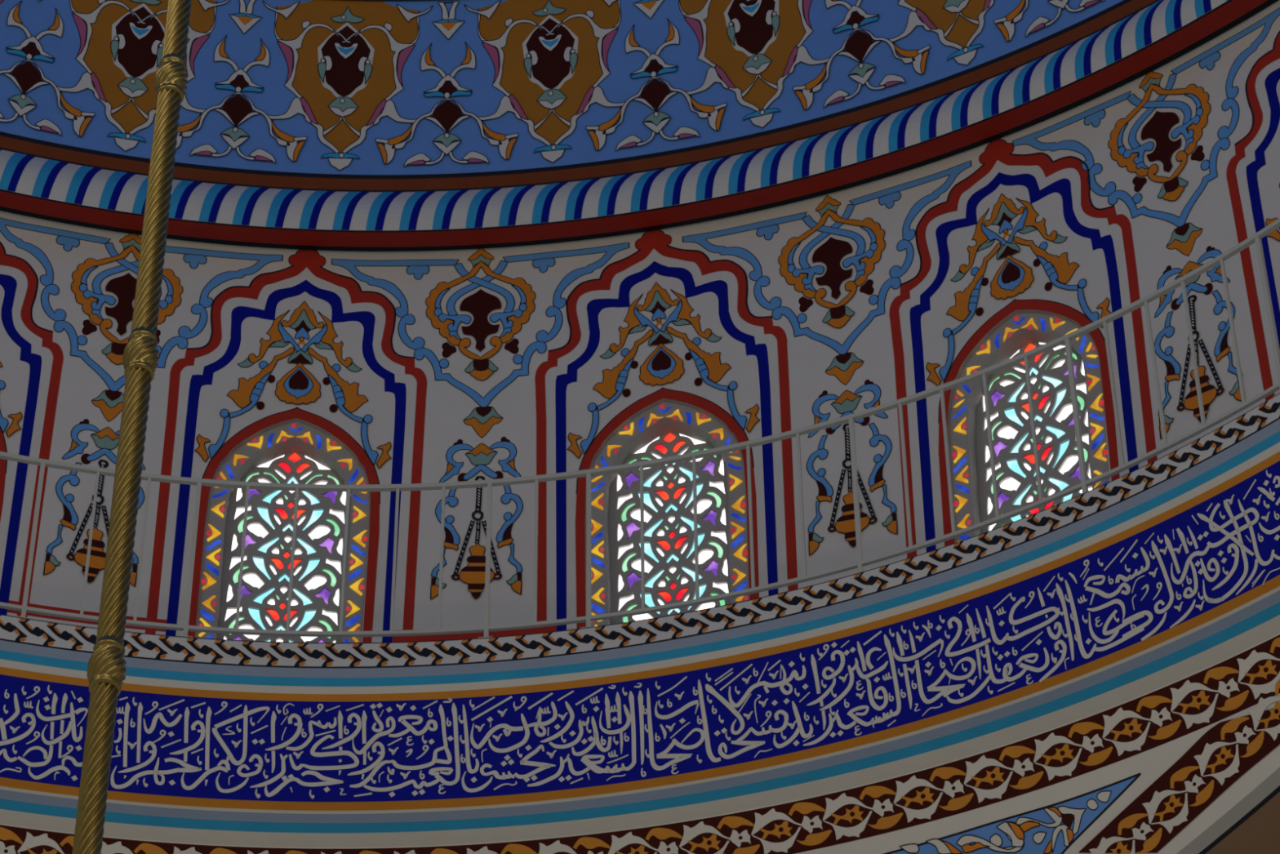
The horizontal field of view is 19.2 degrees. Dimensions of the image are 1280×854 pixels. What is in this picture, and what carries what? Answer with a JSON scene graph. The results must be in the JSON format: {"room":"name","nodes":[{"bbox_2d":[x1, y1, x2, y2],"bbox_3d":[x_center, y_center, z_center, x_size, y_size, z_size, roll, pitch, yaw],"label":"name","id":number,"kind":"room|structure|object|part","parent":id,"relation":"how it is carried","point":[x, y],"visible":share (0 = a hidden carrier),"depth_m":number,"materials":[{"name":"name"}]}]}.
{"room":"mosque","nodes":[
{"label":"mosque","id":0,"kind":"room"},
{"bbox_2d":[0,0,1123,174],"bbox_3d":[-1.200,-7.142,15.669,11.767,5.352,11.767,20,-46,-21],"label":"ceiling","id":1,"kind":"structure","parent":0,"point":[314,86],"depth_m":18.37,"materials":[{"name":"blue paint"}]},
{"bbox_2d":[71,0,191,853],"bbox_3d":[-1.265,-3.505,12.341,0.360,15.210,0.360,6,-43,-7],"label":"hanging rod","id":2,"kind":"object","parent":1,"relation":"hanging from","point":[106,668],"visible":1,"depth_m":9.09,"materials":[{"name":"gold metal"}]},
{"bbox_2d":[0,0,1279,642],"bbox_3d":[-0.678,-2.172,14.182,12.000,3.282,7.415,-9,-43,9],"label":"wall","id":3,"kind":"structure","parent":0,"point":[429,366],"depth_m":17.12,"materials":[{"name":"white paint"}]},
{"bbox_2d":[195,417,370,642],"bbox_3d":[-1.570,0.657,16.753,0.732,1.775,0.144,2,-42,-3],"label":"window","id":4,"kind":"structure","parent":3,"relation":"in","point":[295,451],"depth_m":16.93,"materials":[{"name":"glass"}]},
{"bbox_3d":[-1.577,0.638,16.863,0.503,1.418,0.005,2,-42,-3],"label":"stained glass","id":5,"kind":"part","parent":4,"relation":"part of","materials":[{"name":"multicoloured glass"}]},
{"bbox_2d":[0,0,1278,251],"bbox_3d":[-0.457,-3.417,15.472,12.000,0.464,7.070,-12,-43,12],"label":"trim","id":6,"kind":"structure","parent":3,"relation":"attached to","point":[1047,77],"depth_m":17.83,"materials":[{"name":"blue paint"}]},
{"bbox_2d":[0,393,1279,847],"bbox_3d":[-0.410,-0.634,13.006,12.240,0.784,7.211,-12,-43,12],"label":"calligraphy frieze","id":7,"kind":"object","parent":3,"relation":"attached to","point":[1151,577],"depth_m":14.82,"materials":[{"name":"blue paint"}]},
{"bbox_2d":[0,217,1279,638],"bbox_3d":[0.009,0.171,15.128,5.762,0.872,0.915,-10,-43,10],"label":"railing","id":8,"kind":"object","parent":7,"relation":"on","point":[1256,237],"visible":0.99,"depth_m":15.29,"materials":[{"name":"metal"}]},
{"bbox_3d":[-2.467,0.466,15.412,0.018,0.861,0.018,10,-43,-11],"label":"post","id":9,"kind":"part","parent":8,"relation":"part of","materials":[{"name":"metal"}]},
{"bbox_3d":[-2.245,0.472,15.480,0.012,0.784,0.012,8,-43,-9],"label":"post","id":10,"kind":"part","parent":8,"relation":"part of","materials":[{"name":"metal"}]},
{"bbox_3d":[-2.036,0.499,15.512,0.012,0.784,0.012,6,-43,-8],"label":"post","id":11,"kind":"part","parent":8,"relation":"part of","materials":[{"name":"metal"}]},
{"bbox_3d":[-1.831,0.548,15.511,0.018,0.861,0.018,6,-43,-7],"label":"post","id":12,"kind":"part","parent":8,"relation":"part of","materials":[{"name":"metal"}]},
{"bbox_3d":[-1.631,0.533,15.555,0.012,0.784,0.012,3,-42,-4],"label":"post","id":13,"kind":"part","parent":8,"relation":"part of","materials":[{"name":"metal"}]},
{"bbox_3d":[-1.427,0.542,15.567,0.012,0.784,0.012,2,-42,-3],"label":"post","id":14,"kind":"part","parent":8,"relation":"part of","materials":[{"name":"metal"}]},
{"bbox_3d":[-1.213,0.546,15.574,0.012,0.784,0.012,0,-42,-1],"label":"post","id":15,"kind":"part","parent":8,"relation":"part of","materials":[{"name":"metal"}]},
{"bbox_3d":[-1.007,0.543,15.574,0.012,0.784,0.012,-1,-42,1],"label":"post","id":16,"kind":"part","parent":8,"relation":"part of","materials":[{"name":"metal"}]},
{"bbox_3d":[-0.815,0.536,15.568,0.012,0.784,0.012,-3,-42,2],"label":"post","id":17,"kind":"part","parent":8,"relation":"part of","materials":[{"name":"metal"}]},
{"bbox_3d":[-0.622,0.552,15.531,0.018,0.861,0.018,-4,-42,4],"label":"post","id":18,"kind":"part","parent":8,"relation":"part of","materials":[{"name":"metal"}]},
{"bbox_3d":[-0.427,0.506,15.541,0.012,0.784,0.012,-6,-43,6],"label":"post","id":19,"kind":"part","parent":8,"relation":"part of","materials":[{"name":"metal"}]},
{"bbox_3d":[-0.209,0.509,15.489,0.018,0.861,0.018,-8,-43,7],"label":"post","id":20,"kind":"part","parent":8,"relation":"part of","materials":[{"name":"metal"}]},
{"bbox_3d":[0.004,-0.148,15.410,5.756,0.021,0.905,-10,-43,10],"label":"rail","id":21,"kind":"part","parent":8,"relation":"part of","materials":[{"name":"metal"}]},
{"bbox_3d":[0.011,0.433,14.882,5.754,0.017,0.901,-10,-43,10],"label":"rail","id":22,"kind":"part","parent":8,"relation":"part of","materials":[{"name":"metal"}]},
{"bbox_3d":[0.010,0.448,15.482,0.012,0.784,0.012,-9,-43,9],"label":"post","id":23,"kind":"part","parent":8,"relation":"part of","materials":[{"name":"metal"}]},
{"bbox_3d":[0.227,0.409,15.443,0.012,0.784,0.012,-11,-43,11],"label":"post","id":24,"kind":"part","parent":8,"relation":"part of","materials":[{"name":"metal"}]},
{"bbox_3d":[0.450,0.362,15.394,0.012,0.784,0.012,-13,-44,13],"label":"post","id":25,"kind":"part","parent":8,"relation":"part of","materials":[{"name":"metal"}]},
{"bbox_3d":[0.653,0.312,15.341,0.012,0.784,0.012,-15,-44,15],"label":"post","id":26,"kind":"part","parent":8,"relation":"part of","materials":[{"name":"metal"}]},
{"bbox_3d":[0.869,0.281,15.252,0.018,0.861,0.018,-17,-45,17],"label":"post","id":27,"kind":"part","parent":8,"relation":"part of","materials":[{"name":"metal"}]},
{"bbox_3d":[1.065,0.191,15.213,0.012,0.784,0.012,-18,-45,18],"label":"post","id":28,"kind":"part","parent":8,"relation":"part of","materials":[{"name":"metal"}]},
{"bbox_3d":[1.230,0.134,15.153,0.012,0.784,0.012,-20,-46,20],"label":"post","id":29,"kind":"part","parent":8,"relation":"part of","materials":[{"name":"metal"}]},
{"bbox_3d":[1.396,0.071,15.086,0.012,0.784,0.012,-22,-46,21],"label":"post","id":30,"kind":"part","parent":8,"relation":"part of","materials":[{"name":"metal"}]},
{"bbox_3d":[1.558,0.005,15.015,0.012,0.784,0.012,-23,-47,23],"label":"post","id":31,"kind":"part","parent":8,"relation":"part of","materials":[{"name":"metal"}]},
{"bbox_3d":[1.717,-0.038,14.913,0.018,0.861,0.018,-25,-48,24],"label":"post","id":32,"kind":"part","parent":8,"relation":"part of","materials":[{"name":"metal"}]},
{"bbox_3d":[1.858,-0.134,14.867,0.012,0.784,0.012,-26,-48,26],"label":"post","id":33,"kind":"part","parent":8,"relation":"part of","materials":[{"name":"metal"}]},
{"bbox_3d":[2.010,-0.213,14.782,0.012,0.784,0.012,-28,-49,27],"label":"post","id":34,"kind":"part","parent":8,"relation":"part of","materials":[{"name":"metal"}]},
{"bbox_3d":[2.145,-0.288,14.701,0.012,0.784,0.012,-30,-50,28],"label":"post","id":35,"kind":"part","parent":8,"relation":"part of","materials":[{"name":"metal"}]},
{"bbox_3d":[2.284,-0.371,14.611,0.012,0.784,0.012,-32,-51,30],"label":"post","id":36,"kind":"part","parent":8,"relation":"part of","materials":[{"name":"metal"}]},
{"bbox_3d":[2.412,-0.424,14.498,0.018,0.861,0.018,-34,-52,31],"label":"post","id":37,"kind":"part","parent":8,"relation":"part of","materials":[{"name":"metal"}]},
{"bbox_2d":[585,398,749,626],"bbox_3d":[0.130,0.567,16.668,0.732,1.775,0.144,-9,-43,9],"label":"window","id":38,"kind":"structure","parent":3,"relation":"in","point":[664,428],"depth_m":16.86,"materials":[{"name":"glass"}]},
{"bbox_3d":[0.145,0.546,16.778,0.500,1.418,0.005,-9,-43,9],"label":"stained glass","id":39,"kind":"part","parent":38,"relation":"part of","materials":[{"name":"multicoloured glass"}]},
{"bbox_2d":[947,310,1110,542],"bbox_3d":[1.691,0.179,16.247,0.748,1.775,0.145,-20,-46,20],"label":"window","id":40,"kind":"structure","parent":3,"relation":"in","point":[1021,331],"depth_m":16.48,"materials":[{"name":"colored glass"},{"name":"plaster"}]},
{"bbox_3d":[1.722,0.155,16.352,0.528,1.418,0.006,-20,-46,20],"label":"stained glass","id":41,"kind":"part","parent":40,"relation":"part of","materials":[{"name":"multicoloured glass"}]},
{"bbox_2d":[0,633,1279,853],"bbox_3d":[-2.155,1.146,13.153,11.103,1.635,4.813,6,-43,-7],"label":"decorative border","id":42,"kind":"structure","parent":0,"point":[1150,772],"depth_m":14.36,"materials":[{"name":"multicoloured paint"}]},
{"bbox_3d":[1.315,1.619,14.386,1.323,0.235,0.136,-19,-45,19],"label":"corner panel","id":43,"kind":"part","parent":42,"relation":"part of","materials":[{"name":"blue paint"}]},
{"bbox_2d":[1176,766,1279,853],"bbox_3d":[2.447,1.550,13.981,4.760,1.124,1.177,-34,-52,31],"label":"wall","id":44,"kind":"structure","parent":0,"point":[1251,826],"depth_m":14.01,"materials":[{"name":"brown paint"}]}
]}

